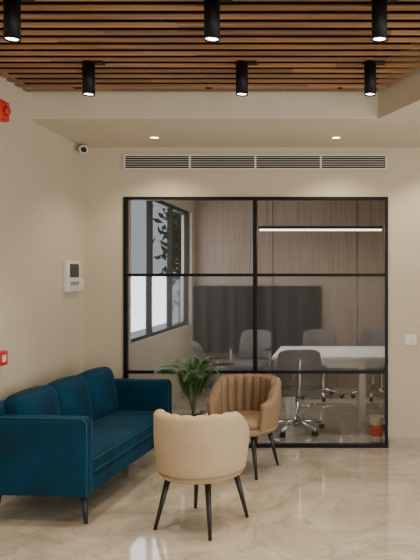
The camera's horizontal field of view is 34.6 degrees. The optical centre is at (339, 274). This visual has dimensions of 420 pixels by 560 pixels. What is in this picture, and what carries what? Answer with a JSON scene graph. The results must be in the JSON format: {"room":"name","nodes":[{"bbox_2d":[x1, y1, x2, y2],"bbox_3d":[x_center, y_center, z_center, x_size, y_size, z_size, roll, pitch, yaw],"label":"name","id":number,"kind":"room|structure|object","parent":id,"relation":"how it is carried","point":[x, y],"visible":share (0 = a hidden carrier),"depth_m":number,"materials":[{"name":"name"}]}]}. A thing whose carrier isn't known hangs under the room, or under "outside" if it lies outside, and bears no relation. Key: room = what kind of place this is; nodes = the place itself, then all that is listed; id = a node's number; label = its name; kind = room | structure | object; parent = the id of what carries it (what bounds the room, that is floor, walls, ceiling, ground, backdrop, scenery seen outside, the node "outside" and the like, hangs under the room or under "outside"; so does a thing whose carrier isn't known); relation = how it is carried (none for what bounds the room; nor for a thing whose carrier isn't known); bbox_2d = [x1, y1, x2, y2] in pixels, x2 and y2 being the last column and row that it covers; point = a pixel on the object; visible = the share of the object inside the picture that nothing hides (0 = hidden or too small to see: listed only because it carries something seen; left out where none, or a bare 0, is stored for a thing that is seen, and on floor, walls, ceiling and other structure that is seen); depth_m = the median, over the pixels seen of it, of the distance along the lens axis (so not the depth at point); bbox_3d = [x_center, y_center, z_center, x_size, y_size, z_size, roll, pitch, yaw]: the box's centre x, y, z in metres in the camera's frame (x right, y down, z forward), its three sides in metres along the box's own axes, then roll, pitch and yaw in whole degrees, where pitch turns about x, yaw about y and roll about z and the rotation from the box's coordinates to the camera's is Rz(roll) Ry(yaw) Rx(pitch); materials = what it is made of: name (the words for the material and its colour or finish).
{"room":"lobby","nodes":[
{"label":"lobby","id":0,"kind":"room"},
{"bbox_2d":[0,73,32,505],"bbox_3d":[-2.435,0.000,1.360,0.030,3.300,7.520,0,0,0],"label":"wall","id":1,"kind":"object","parent":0,"point":[16,135],"depth_m":4.86,"materials":[{"name":"beige paint"}]},
{"bbox_2d":[0,351,7,365],"bbox_3d":[-2.396,0.590,4.595,0.048,0.100,0.110,0,0,0],"label":"button","id":2,"kind":"object","parent":1,"relation":"attached to","point":[3,354],"visible":1,"depth_m":4.59,"materials":[{"name":"red plastic"}]},
{"bbox_2d":[0,99,10,121],"bbox_3d":[-2.377,-1.160,4.590,0.085,0.140,0.120,0,0,0],"label":"fire alarm sounder","id":3,"kind":"object","parent":1,"relation":"attached to","point":[5,111],"visible":1,"depth_m":4.57,"materials":[{"name":"red plastic"}]},
{"bbox_2d":[33,122,83,386],"bbox_3d":[-2.525,0.000,1.970,0.150,3.300,8.740,0,0,0],"label":"wall","id":4,"kind":"structure","parent":0,"point":[58,164],"depth_m":5.60,"materials":[{"name":"paint"}]},
{"bbox_2d":[63,260,80,291],"bbox_3d":[-2.427,0.010,5.895,0.046,0.280,0.310,0,0,0],"label":"intercom","id":5,"kind":"object","parent":4,"relation":"attached to","point":[71,269],"visible":1,"depth_m":5.83,"materials":[{"name":"white plastic"}]},
{"bbox_2d":[78,145,87,153],"bbox_3d":[-2.394,-1.167,6.042,0.076,0.105,0.207,0,0,-27],"label":"security camera","id":6,"kind":"object","parent":4,"relation":"attached to","point":[83,149],"visible":1,"depth_m":5.96,"materials":[{"name":"white plastic"}]},
{"bbox_2d":[129,201,194,404],"bbox_3d":[-2.195,0.215,7.920,0.150,2.870,3.160,0,0,0],"label":"wall","id":7,"kind":"structure","parent":0,"point":[191,214],"depth_m":8.80,"materials":[{"name":"paint"}]},
{"bbox_2d":[153,201,188,214],"bbox_3d":[-2.195,-0.875,7.950,0.090,0.050,2.600,0,0,0],"label":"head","id":8,"kind":"object","parent":7,"relation":"attached to","point":[162,204],"visible":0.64,"depth_m":8.31},
{"bbox_2d":[184,215,188,273],"bbox_3d":[-2.190,-0.100,9.275,0.060,1.600,0.050,0,0,0],"label":"mullion","id":9,"kind":"object","parent":7,"relation":"on","point":[186,217],"visible":0.43,"depth_m":9.25,"materials":[{"name":"black metal"}]},
{"bbox_3d":[-2.195,0.680,7.950,0.090,0.040,2.600,0,0,0],"label":"sill","id":10,"kind":"structure","parent":7,"relation":"on","visible":0},
{"bbox_2d":[146,201,152,273],"bbox_3d":[-2.190,-0.100,7.475,0.060,1.600,0.050,0,0,0],"label":"mullion","id":11,"kind":"object","parent":10,"relation":"on","point":[149,204],"visible":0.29,"depth_m":7.45,"materials":[{"name":"black metal"}]},
{"bbox_2d":[167,209,172,273],"bbox_3d":[-2.190,-0.100,8.375,0.060,1.600,0.050,0,0,0],"label":"mullion","id":12,"kind":"object","parent":10,"relation":"on","point":[169,211],"visible":0.43,"depth_m":8.35,"materials":[{"name":"black metal"}]},
{"bbox_2d":[0,388,419,559],"bbox_3d":[0.075,1.700,3.550,5.350,0.100,12.100,0,0,0],"label":"floor","id":13,"kind":"structure","parent":0,"point":[317,503],"depth_m":4.59,"materials":[{"name":"stone"}]},
{"bbox_2d":[0,367,171,523],"bbox_3d":[-1.957,1.229,5.104,0.741,0.847,1.646,0,0,5],"label":"sofa","id":14,"kind":"object","parent":13,"relation":"on","point":[68,436],"visible":0.96,"depth_m":4.46,"materials":[{"name":"teal fabric"}]},
{"bbox_2d":[4,385,60,414],"bbox_3d":[-2.179,1.030,4.638,0.220,0.450,0.475,-10,-1,5],"label":"cushion","id":15,"kind":"object","parent":14,"relation":"on","point":[43,399],"depth_m":4.54,"materials":[{"name":"teal fabric"}]},
{"bbox_2d":[46,375,92,420],"bbox_3d":[-2.137,1.030,5.120,0.220,0.450,0.475,-10,-1,5],"label":"cushion","id":16,"kind":"object","parent":14,"relation":"on","point":[74,393],"depth_m":5.06,"materials":[{"name":"teal fabric"}]},
{"bbox_2d":[78,367,117,419],"bbox_3d":[-2.095,1.030,5.601,0.220,0.450,0.475,-10,-1,5],"label":"cushion","id":17,"kind":"object","parent":14,"relation":"on","point":[103,388],"depth_m":5.51,"materials":[{"name":"teal fabric"}]},
{"bbox_2d":[92,410,154,474],"bbox_3d":[-1.888,1.280,5.098,0.602,0.174,1.450,0,0,5],"label":"seat cushion","id":18,"kind":"object","parent":14,"relation":"on","point":[117,435],"depth_m":5.02,"materials":[{"name":"teal fabric"}]},
{"bbox_2d":[123,197,128,378],"bbox_3d":[-2.053,0.452,6.235,0.028,2.396,0.070,0,0,0],"label":"frame","id":19,"kind":"object","parent":13,"relation":"on","point":[125,202],"visible":0.57,"depth_m":6.20,"materials":[{"name":"black metal"}]},
{"bbox_2d":[126,370,252,373],"bbox_3d":[-1.435,0.927,6.235,1.208,0.028,0.070,0,0,0],"label":"rail","id":20,"kind":"object","parent":19,"relation":"attached to","point":[127,371],"visible":0.57,"depth_m":6.20,"materials":[{"name":"black metal"}]},
{"bbox_2d":[127,276,252,369],"bbox_3d":[-1.435,0.464,6.235,1.208,0.899,0.001,0,0,0],"label":"pane","id":21,"kind":"object","parent":20,"relation":"attached to","point":[169,318],"visible":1,"depth_m":6.24,"materials":[{"name":"clear glass"}]},
{"bbox_2d":[126,274,252,275],"bbox_3d":[-1.435,0.000,6.235,1.208,0.028,0.070,0,0,0],"label":"rail","id":22,"kind":"object","parent":19,"relation":"attached to","point":[126,274],"visible":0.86,"depth_m":6.20,"materials":[{"name":"black metal"}]},
{"bbox_2d":[153,355,219,415],"bbox_3d":[-1.408,1.204,5.926,0.657,0.891,0.507,0,0,0],"label":"potted palm","id":23,"kind":"object","parent":13,"relation":"on","point":[195,376],"visible":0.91,"depth_m":5.94,"materials":[{"name":"green plant"}]},
{"bbox_2d":[153,409,249,540],"bbox_3d":[-0.918,1.264,4.301,0.623,0.774,0.586,0,0,8],"label":"armchair","id":24,"kind":"object","parent":13,"relation":"on","point":[197,450],"visible":1,"depth_m":4.06,"materials":[{"name":"beige fabric"}]},
{"bbox_2d":[199,374,233,415],"bbox_3d":[-1.361,1.200,7.397,0.640,0.900,0.620,0,0,-16],"label":"office chair","id":25,"kind":"object","parent":13,"relation":"on","point":[209,383],"visible":0.09,"depth_m":7.18,"materials":[{"name":"silver metal"}]},
{"bbox_2d":[207,373,280,479],"bbox_3d":[-0.800,1.263,5.524,0.624,0.779,0.573,0,0,22],"label":"armchair","id":26,"kind":"object","parent":13,"relation":"on","point":[257,397],"visible":0.84,"depth_m":5.61,"materials":[{"name":"beige leather"}]},
{"bbox_2d":[230,410,259,429],"bbox_3d":[-0.810,1.220,5.500,0.476,0.090,0.476,0,0,18],"label":"seat cushion","id":27,"kind":"object","parent":26,"relation":"on","point":[252,417],"depth_m":5.37,"materials":[{"name":"beige leather"}]},
{"bbox_2d":[253,197,257,447],"bbox_3d":[-0.813,0.452,6.235,0.036,2.396,0.070,0,0,0],"label":"frame mullion","id":28,"kind":"object","parent":13,"relation":"on","point":[255,201],"visible":0.64,"depth_m":6.20,"materials":[{"name":"black metal"}]},
{"bbox_2d":[270,374,324,437],"bbox_3d":[-0.448,1.200,6.838,0.620,0.900,0.640,0,0,-9],"label":"office chair","id":29,"kind":"object","parent":13,"relation":"on","point":[292,385],"visible":0.61,"depth_m":6.63,"materials":[{"name":"silver metal"}]},
{"bbox_2d":[257,443,384,447],"bbox_3d":[-0.182,1.636,6.235,1.226,0.028,0.070,0,0,0],"label":"rail","id":30,"kind":"object","parent":13,"relation":"on","point":[259,445],"visible":1,"depth_m":6.20,"materials":[{"name":"black metal"}]},
{"bbox_2d":[300,374,343,401],"bbox_3d":[-0.252,1.200,8.761,0.620,0.900,0.640,0,0,-9],"label":"office chair","id":31,"kind":"object","parent":13,"relation":"on","point":[331,391],"visible":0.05,"depth_m":8.70,"materials":[{"name":"silver metal"}]},
{"bbox_2d":[286,374,365,423],"bbox_3d":[0.475,1.275,7.700,2.450,0.750,1.100,0,0,0],"label":"meeting table","id":32,"kind":"object","parent":13,"relation":"on","point":[361,378],"visible":0.12,"depth_m":7.20,"materials":[{"name":"white laminate"}]},
{"bbox_2d":[351,374,384,401],"bbox_3d":[0.452,1.200,8.761,0.620,0.900,0.640,0,0,8],"label":"office chair","id":33,"kind":"object","parent":13,"relation":"on","point":[373,388],"visible":0.09,"depth_m":8.71,"materials":[{"name":"silver metal"}]},
{"bbox_2d":[369,414,383,442],"bbox_3d":[0.360,1.525,6.450,0.148,0.250,0.148,0,0,0],"label":"waste bin","id":34,"kind":"object","parent":13,"relation":"on","point":[376,421],"visible":1,"depth_m":6.40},
{"bbox_2d":[381,374,384,429],"bbox_3d":[0.719,1.200,6.788,0.620,0.900,0.640,0,0,6],"label":"office chair","id":35,"kind":"object","parent":13,"relation":"on","point":[381,374],"visible":0.03,"depth_m":6.82,"materials":[{"name":"silver metal"}]},
{"bbox_2d":[385,197,387,447],"bbox_3d":[0.445,0.452,6.235,0.028,2.396,0.070,0,0,0],"label":"frame","id":36,"kind":"object","parent":13,"relation":"on","point":[386,198],"visible":0.86,"depth_m":6.20,"materials":[{"name":"black metal"}]},
{"bbox_2d":[257,370,384,373],"bbox_3d":[-0.182,0.927,6.235,1.226,0.028,0.070,0,0,0],"label":"rail","id":37,"kind":"object","parent":36,"relation":"attached to","point":[258,371],"visible":1,"depth_m":6.20,"materials":[{"name":"black metal"}]},
{"bbox_2d":[257,276,384,369],"bbox_3d":[-0.182,0.464,6.235,1.226,0.899,0.001,0,0,0],"label":"pane","id":38,"kind":"object","parent":37,"relation":"attached to","point":[304,322],"visible":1,"depth_m":6.24,"materials":[{"name":"clear glass"}]},
{"bbox_2d":[257,274,384,275],"bbox_3d":[-0.182,0.000,6.235,1.226,0.028,0.070,0,0,0],"label":"rail","id":39,"kind":"object","parent":36,"relation":"attached to","point":[257,274],"visible":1,"depth_m":6.20,"materials":[{"name":"black metal"}]},
{"bbox_2d":[30,42,419,147],"bbox_3d":[0.075,-1.435,1.970,5.050,0.430,8.740,0,0,0],"label":"ceiling","id":40,"kind":"structure","parent":0,"point":[390,118],"depth_m":5.08,"materials":[{"name":"beige paint"}]},
{"bbox_2d":[149,136,159,138],"bbox_3d":[-1.640,-1.216,5.750,0.100,0.007,0.100,0,0,0],"label":"recessed light","id":41,"kind":"object","parent":40,"relation":"in","point":[150,137],"visible":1,"depth_m":5.74,"materials":[{"name":"white plastic"}]},
{"bbox_2d":[0,1,377,83],"bbox_3d":[-1.067,-1.472,1.355,2.695,0.015,7.410,0,0,0],"label":"backing","id":42,"kind":"object","parent":40,"relation":"attached to","point":[1,2],"visible":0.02,"depth_m":4.01,"materials":[{"name":"black"}]},
{"bbox_2d":[0,38,57,41],"bbox_3d":[-2.060,-1.414,3.911,0.710,0.008,0.054,0,0,0],"label":"slat","id":43,"kind":"object","parent":42,"relation":"attached to","point":[1,39],"visible":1,"depth_m":3.91,"materials":[{"name":"brown wood"}]},
{"bbox_2d":[0,27,81,88],"bbox_3d":[-2.000,-1.442,1.320,0.040,0.046,7.320,0,0,0],"label":"batten","id":44,"kind":"object","parent":42,"relation":"attached to","point":[1,28],"visible":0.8,"depth_m":4.31,"materials":[{"name":"black"}]},
{"bbox_2d":[3,0,34,42],"bbox_3d":[-1.635,-1.302,3.300,0.140,0.217,0.080,0,0,0],"label":"ceiling spotlight","id":45,"kind":"object","parent":44,"relation":"attached to","point":[11,8],"visible":1,"depth_m":3.27,"materials":[{"name":"black metal"}]},
{"bbox_2d":[0,58,49,60],"bbox_3d":[-2.162,-1.414,4.265,0.505,0.008,0.054,0,0,0],"label":"slat","id":46,"kind":"object","parent":44,"relation":"attached to","point":[1,59],"visible":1,"depth_m":4.25,"materials":[{"name":"brown wood"}]},
{"bbox_2d":[0,69,78,72],"bbox_3d":[-2.117,-1.414,4.501,0.596,0.008,0.054,0,0,0],"label":"slat","id":47,"kind":"object","parent":44,"relation":"attached to","point":[1,70],"visible":1,"depth_m":4.50,"materials":[{"name":"brown wood"}]},
{"bbox_2d":[15,84,73,86],"bbox_3d":[-2.204,-1.414,4.855,0.422,0.008,0.054,0,0,0],"label":"slat","id":48,"kind":"object","parent":44,"relation":"attached to","point":[17,85],"visible":1,"depth_m":4.84,"materials":[{"name":"brown wood"}]},
{"bbox_2d":[0,45,95,48],"bbox_3d":[-1.968,-1.414,4.029,0.895,0.008,0.054,0,0,0],"label":"slat","id":49,"kind":"object","parent":44,"relation":"attached to","point":[1,46],"visible":1,"depth_m":4.03,"materials":[{"name":"brown wood"}]},
{"bbox_2d":[0,63,101,66],"bbox_3d":[-2.014,-1.414,4.383,0.803,0.008,0.054,0,0,0],"label":"slat","id":50,"kind":"object","parent":44,"relation":"attached to","point":[1,64],"visible":0.89,"depth_m":4.37,"materials":[{"name":"brown wood"}]},
{"bbox_2d":[23,89,114,91],"bbox_3d":[-2.074,-1.414,4.973,0.681,0.008,0.054,0,0,0],"label":"slat","id":51,"kind":"object","parent":44,"relation":"attached to","point":[26,90],"visible":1,"depth_m":4.97,"materials":[{"name":"brown wood"}]},
{"bbox_2d":[0,0,165,0],"bbox_3d":[-1.655,-1.414,3.321,1.520,0.008,0.054,0,0,0],"label":"slat","id":52,"kind":"object","parent":44,"relation":"attached to","point":[0,0],"visible":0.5,"depth_m":3.34,"materials":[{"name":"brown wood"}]},
{"bbox_2d":[0,22,177,26],"bbox_3d":[-1.668,-1.414,3.675,1.494,0.008,0.054,0,0,0],"label":"slat","id":53,"kind":"object","parent":44,"relation":"attached to","point":[23,24],"visible":1,"depth_m":3.66,"materials":[{"name":"brown wood"}]},
{"bbox_2d":[0,51,194,54],"bbox_3d":[-1.671,-1.414,4.147,1.489,0.008,0.054,0,0,0],"label":"slat","id":54,"kind":"object","parent":44,"relation":"attached to","point":[1,52],"visible":1,"depth_m":4.14,"materials":[{"name":"brown wood"}]},
{"bbox_2d":[0,74,215,77],"bbox_3d":[-1.650,-1.414,4.619,1.530,0.008,0.054,0,0,0],"label":"slat","id":55,"kind":"object","parent":44,"relation":"attached to","point":[1,75],"visible":1,"depth_m":4.61,"materials":[{"name":"brown wood"}]},
{"bbox_2d":[72,84,307,86],"bbox_3d":[-1.117,-1.414,4.855,1.747,0.008,0.054,0,0,0],"label":"slat","id":56,"kind":"object","parent":44,"relation":"attached to","point":[74,85],"visible":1,"depth_m":4.84,"materials":[{"name":"brown wood"}]},
{"bbox_2d":[0,30,105,34],"bbox_3d":[-1.895,-1.414,3.793,1.040,0.008,0.054,0,0,0],"label":"slat","id":57,"kind":"object","parent":42,"relation":"attached to","point":[23,32],"visible":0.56,"depth_m":3.78,"materials":[{"name":"brown wood"}]},
{"bbox_2d":[7,79,152,82],"bbox_3d":[-1.894,-1.414,4.737,1.042,0.008,0.054,0,0,0],"label":"slat","id":58,"kind":"object","parent":42,"relation":"attached to","point":[9,80],"visible":1,"depth_m":4.71,"materials":[{"name":"brown wood"}]},
{"bbox_2d":[0,5,220,10],"bbox_3d":[-1.264,-1.414,3.439,1.260,0.008,0.054,0,0,0],"label":"slat","id":59,"kind":"object","parent":42,"relation":"attached to","point":[23,7],"visible":0.78,"depth_m":3.44,"materials":[{"name":"brown wood"}]},
{"bbox_2d":[143,1,211,88],"bbox_3d":[-1.000,-1.442,1.320,0.040,0.046,7.320,0,0,0],"label":"batten","id":60,"kind":"object","parent":42,"relation":"attached to","point":[145,2],"visible":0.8,"depth_m":3.88,"materials":[{"name":"black"}]},
{"bbox_2d":[21,14,310,18],"bbox_3d":[-0.978,-1.414,3.557,1.634,0.008,0.054,0,0,0],"label":"slat","id":61,"kind":"object","parent":60,"relation":"attached to","point":[23,16],"visible":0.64,"depth_m":3.54,"materials":[{"name":"brown wood"}]},
{"bbox_2d":[76,69,292,72],"bbox_3d":[-1.073,-1.414,4.501,1.488,0.008,0.054,0,0,0],"label":"slat","id":62,"kind":"object","parent":60,"relation":"attached to","point":[78,70],"visible":1,"depth_m":4.48,"materials":[{"name":"brown wood"}]},
{"bbox_2d":[112,89,283,91],"bbox_3d":[-1.081,-1.414,4.973,1.301,0.008,0.054,0,0,0],"label":"slat","id":63,"kind":"object","parent":60,"relation":"attached to","point":[115,90],"visible":1,"depth_m":4.97,"materials":[{"name":"brown wood"}]},
{"bbox_2d":[101,63,335,66],"bbox_3d":[-0.817,-1.414,4.383,1.586,0.008,0.054,0,0,0],"label":"slat","id":64,"kind":"object","parent":60,"relation":"attached to","point":[106,64],"visible":0.93,"depth_m":4.37,"materials":[{"name":"brown wood"}]},
{"bbox_2d":[103,30,390,34],"bbox_3d":[-0.539,-1.414,3.793,1.669,0.008,0.054,0,0,0],"label":"slat","id":65,"kind":"object","parent":60,"relation":"attached to","point":[107,32],"visible":1,"depth_m":3.78,"materials":[{"name":"brown wood"}]},
{"bbox_2d":[151,79,353,82],"bbox_3d":[-0.634,-1.414,4.737,1.475,0.008,0.054,0,0,0],"label":"slat","id":66,"kind":"object","parent":60,"relation":"attached to","point":[152,80],"visible":1,"depth_m":4.71,"materials":[{"name":"brown wood"}]},
{"bbox_2d":[336,1,343,88],"bbox_3d":[0.000,-1.442,1.320,0.040,0.046,7.320,0,0,0],"label":"batten","id":67,"kind":"object","parent":42,"relation":"attached to","point":[337,2],"visible":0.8,"depth_m":3.87,"materials":[{"name":"black"}]},
{"bbox_2d":[82,60,104,96],"bbox_3d":[-1.635,-1.302,4.305,0.140,0.217,0.080,0,0,0],"label":"ceiling spotlight","id":68,"kind":"object","parent":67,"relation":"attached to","point":[88,67],"visible":1,"depth_m":4.27,"materials":[{"name":"black metal"}]},
{"bbox_2d":[47,58,373,60],"bbox_3d":[-0.842,-1.414,4.265,2.133,0.008,0.054,0,0,0],"label":"slat","id":69,"kind":"object","parent":67,"relation":"attached to","point":[50,59],"visible":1,"depth_m":4.25,"materials":[{"name":"brown wood"}]},
{"bbox_2d":[204,0,232,42],"bbox_3d":[-0.620,-1.302,3.300,0.140,0.217,0.080,0,0,0],"label":"ceiling spotlight","id":70,"kind":"object","parent":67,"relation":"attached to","point":[211,7],"visible":1,"depth_m":3.27,"materials":[{"name":"black metal"}]},
{"bbox_2d":[55,38,388,41],"bbox_3d":[-0.706,-1.414,3.911,1.995,0.008,0.054,0,0,0],"label":"slat","id":71,"kind":"object","parent":67,"relation":"attached to","point":[57,39],"visible":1,"depth_m":3.89,"materials":[{"name":"brown wood"}]},
{"bbox_2d":[93,45,384,48],"bbox_3d":[-0.620,-1.414,4.029,1.797,0.008,0.054,0,0,0],"label":"slat","id":72,"kind":"object","parent":67,"relation":"attached to","point":[95,46],"visible":1,"depth_m":4.01,"materials":[{"name":"brown wood"}]},
{"bbox_2d":[166,0,419,0],"bbox_3d":[-0.149,-1.414,3.321,1.489,0.008,0.054,0,0,0],"label":"slat","id":73,"kind":"object","parent":67,"relation":"attached to","point":[166,0],"visible":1,"depth_m":3.34,"materials":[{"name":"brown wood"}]},
{"bbox_2d":[176,22,419,26],"bbox_3d":[-0.007,-1.414,3.675,1.824,0.008,0.054,0,0,0],"label":"slat","id":74,"kind":"object","parent":67,"relation":"attached to","point":[179,24],"visible":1,"depth_m":3.66,"materials":[{"name":"brown wood"}]},
{"bbox_2d":[194,51,419,54],"bbox_3d":[-0.121,-1.414,4.147,1.608,0.008,0.054,0,0,0],"label":"slat","id":75,"kind":"object","parent":67,"relation":"attached to","point":[195,52],"visible":1,"depth_m":4.12,"materials":[{"name":"brown wood"}]},
{"bbox_2d":[220,5,419,10],"bbox_3d":[0.081,-1.414,3.439,1.427,0.008,0.054,0,0,0],"label":"slat","id":76,"kind":"object","parent":67,"relation":"attached to","point":[223,7],"visible":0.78,"depth_m":3.43,"materials":[{"name":"brown wood"}]},
{"bbox_2d":[284,89,378,91],"bbox_3d":[-0.067,-1.414,4.973,0.724,0.008,0.054,0,0,0],"label":"slat","id":77,"kind":"object","parent":67,"relation":"attached to","point":[285,90],"visible":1,"depth_m":4.97,"materials":[{"name":"brown wood"}]},
{"bbox_2d":[311,14,419,18],"bbox_3d":[0.401,-1.414,3.557,1.119,0.008,0.054,0,0,0],"label":"slat","id":78,"kind":"object","parent":67,"relation":"attached to","point":[313,16],"visible":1,"depth_m":3.54,"materials":[{"name":"brown wood"}]},
{"bbox_2d":[372,0,398,42],"bbox_3d":[0.230,-1.302,3.300,0.140,0.217,0.080,0,0,0],"label":"ceiling spotlight","id":79,"kind":"object","parent":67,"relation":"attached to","point":[379,7],"visible":1,"depth_m":3.27,"materials":[{"name":"black metal"}]},
{"bbox_2d":[354,2,395,88],"bbox_3d":[0.256,-1.438,1.320,0.300,0.055,7.320,0,0,0],"label":"batten","id":80,"kind":"object","parent":42,"relation":"attached to","point":[388,3],"depth_m":4.71,"materials":[{"name":"black wood"}]},
{"bbox_2d":[215,74,387,77],"bbox_3d":[-0.272,-1.414,4.619,1.224,0.008,0.054,0,0,0],"label":"slat","id":81,"kind":"object","parent":80,"relation":"attached to","point":[216,75],"visible":1,"depth_m":4.59,"materials":[{"name":"brown wood"}]},
{"bbox_2d":[307,84,386,86],"bbox_3d":[0.054,-1.414,4.855,0.592,0.008,0.054,0,0,0],"label":"slat","id":82,"kind":"object","parent":80,"relation":"attached to","point":[308,85],"visible":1,"depth_m":4.84,"materials":[{"name":"brown wood"}]},
{"bbox_2d":[292,69,414,72],"bbox_3d":[0.095,-1.414,4.501,0.844,0.008,0.054,0,0,0],"label":"slat","id":83,"kind":"object","parent":80,"relation":"attached to","point":[293,70],"visible":1,"depth_m":4.48,"materials":[{"name":"brown wood"}]},
{"bbox_2d":[364,60,385,96],"bbox_3d":[0.230,-1.302,4.305,0.140,0.217,0.080,0,0,0],"label":"ceiling spotlight","id":84,"kind":"object","parent":80,"relation":"attached to","point":[369,65],"visible":1,"depth_m":4.27,"materials":[{"name":"black metal"}]},
{"bbox_2d":[337,63,419,66],"bbox_3d":[0.275,-1.414,4.383,0.594,0.008,0.054,0,0,0],"label":"slat","id":85,"kind":"object","parent":80,"relation":"attached to","point":[338,64],"visible":0.89,"depth_m":4.37,"materials":[{"name":"brown wood"}]},
{"bbox_2d":[374,58,419,60],"bbox_3d":[0.427,-1.414,4.265,0.401,0.008,0.054,0,0,0],"label":"slat","id":86,"kind":"object","parent":80,"relation":"attached to","point":[375,59],"visible":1,"depth_m":4.25,"materials":[{"name":"brown wood"}]},
{"bbox_2d":[385,45,419,48],"bbox_3d":[0.510,-1.414,4.029,0.458,0.008,0.054,0,0,0],"label":"slat","id":87,"kind":"object","parent":80,"relation":"attached to","point":[386,46],"visible":1,"depth_m":4.02,"materials":[{"name":"brown wood"}]},
{"bbox_2d":[236,60,257,96],"bbox_3d":[-0.620,-1.302,4.305,0.140,0.217,0.080,0,0,0],"label":"ceiling spotlight","id":88,"kind":"object","parent":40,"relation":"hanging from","point":[241,65],"visible":1,"depth_m":4.27,"materials":[{"name":"black metal"}]},
{"bbox_2d":[258,226,381,230],"bbox_3d":[-0.240,-0.882,8.000,1.520,0.675,0.060,0,0,0],"label":"linear pendant light","id":89,"kind":"object","parent":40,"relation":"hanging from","point":[261,228],"visible":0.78,"depth_m":7.97,"materials":[{"name":"black metal"}]},
{"bbox_2d":[259,229,381,230],"bbox_3d":[-0.240,-0.554,8.000,1.500,0.019,0.050,0,0,0],"label":"diffuser","id":90,"kind":"object","parent":89,"relation":"attached to","point":[259,229],"depth_m":7.98,"materials":[{"name":"white plastic"}]},
{"bbox_2d":[330,136,341,138],"bbox_3d":[-0.035,-1.216,5.750,0.100,0.007,0.100,0,0,0],"label":"recessed light","id":91,"kind":"object","parent":40,"relation":"in","point":[331,137],"visible":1,"depth_m":5.74,"materials":[{"name":"white plastic"}]},
{"bbox_2d":[388,74,404,77],"bbox_3d":[0.402,-1.414,4.619,0.119,0.008,0.054,0,0,0],"label":"slat","id":92,"kind":"object","parent":40,"relation":"attached to","point":[389,75],"visible":1,"depth_m":4.61,"materials":[{"name":"brown wood"}]},
{"bbox_2d":[389,38,419,41],"bbox_3d":[0.544,-1.414,3.911,0.500,0.008,0.054,0,0,0],"label":"slat","id":93,"kind":"object","parent":40,"relation":"attached to","point":[390,39],"visible":1,"depth_m":3.90,"materials":[{"name":"brown wood"}]},
{"bbox_2d":[391,30,419,34],"bbox_3d":[0.574,-1.414,3.793,0.552,0.008,0.054,0,0,0],"label":"slat","id":94,"kind":"object","parent":40,"relation":"attached to","point":[393,32],"visible":1,"depth_m":3.78,"materials":[{"name":"brown wood"}]},
{"bbox_2d":[84,148,419,446],"bbox_3d":[0.075,0.215,6.280,5.050,2.870,0.120,0,0,0],"label":"wall","id":95,"kind":"structure","parent":0,"point":[403,163],"depth_m":6.22,"materials":[{"name":"paint"}]},
{"bbox_2d":[123,154,386,169],"bbox_3d":[-0.808,-1.077,6.207,2.517,0.145,0.024,0,0,0],"label":"air vent","id":96,"kind":"object","parent":95,"relation":"in","point":[130,161],"visible":1,"depth_m":6.21,"materials":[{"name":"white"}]},
{"bbox_2d":[126,197,384,200],"bbox_3d":[-0.804,-0.732,6.235,2.470,0.028,0.070,0,0,0],"label":"rail","id":97,"kind":"object","parent":95,"relation":"attached to","point":[127,198],"depth_m":6.20,"materials":[{"name":"black metal"}]},
{"bbox_2d":[389,438,419,447],"bbox_3d":[1.535,1.605,6.213,2.130,0.090,0.015,0,0,0],"label":"baseboard","id":98,"kind":"structure","parent":95,"relation":"attached to","point":[393,442],"depth_m":6.21,"materials":[{"name":"stone"}]},
{"bbox_2d":[404,335,415,344],"bbox_3d":[0.670,0.620,6.212,0.120,0.100,0.017,0,0,0],"label":"light switch","id":99,"kind":"object","parent":95,"relation":"attached to","point":[408,339],"visible":1,"depth_m":6.20,"materials":[{"name":"white plastic"}]},
{"bbox_2d":[195,201,384,387],"bbox_3d":[0.150,0.215,9.550,4.900,2.870,0.100,0,0,0],"label":"wall","id":100,"kind":"structure","parent":0,"point":[223,229],"depth_m":9.50,"materials":[{"name":"brown wood"}]},
{"bbox_2d":[383,1,419,57],"bbox_3d":[0.075,-1.700,1.910,5.350,0.100,8.620,0,0,0],"label":"ceiling","id":101,"kind":"structure","parent":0,"point":[400,2],"depth_m":4.33,"materials":[{"name":"paint"}]},
{"label":"outside","id":102,"kind":"structure","parent":0,"visible":0},
{"bbox_2d":[153,205,180,273],"bbox_3d":[-3.478,-0.375,14.215,1.173,4.249,3.674,0,0,0],"label":"tree","id":103,"kind":"object","parent":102,"point":[176,217],"visible":0.19,"depth_m":13.72,"materials":[{"name":"plant"}]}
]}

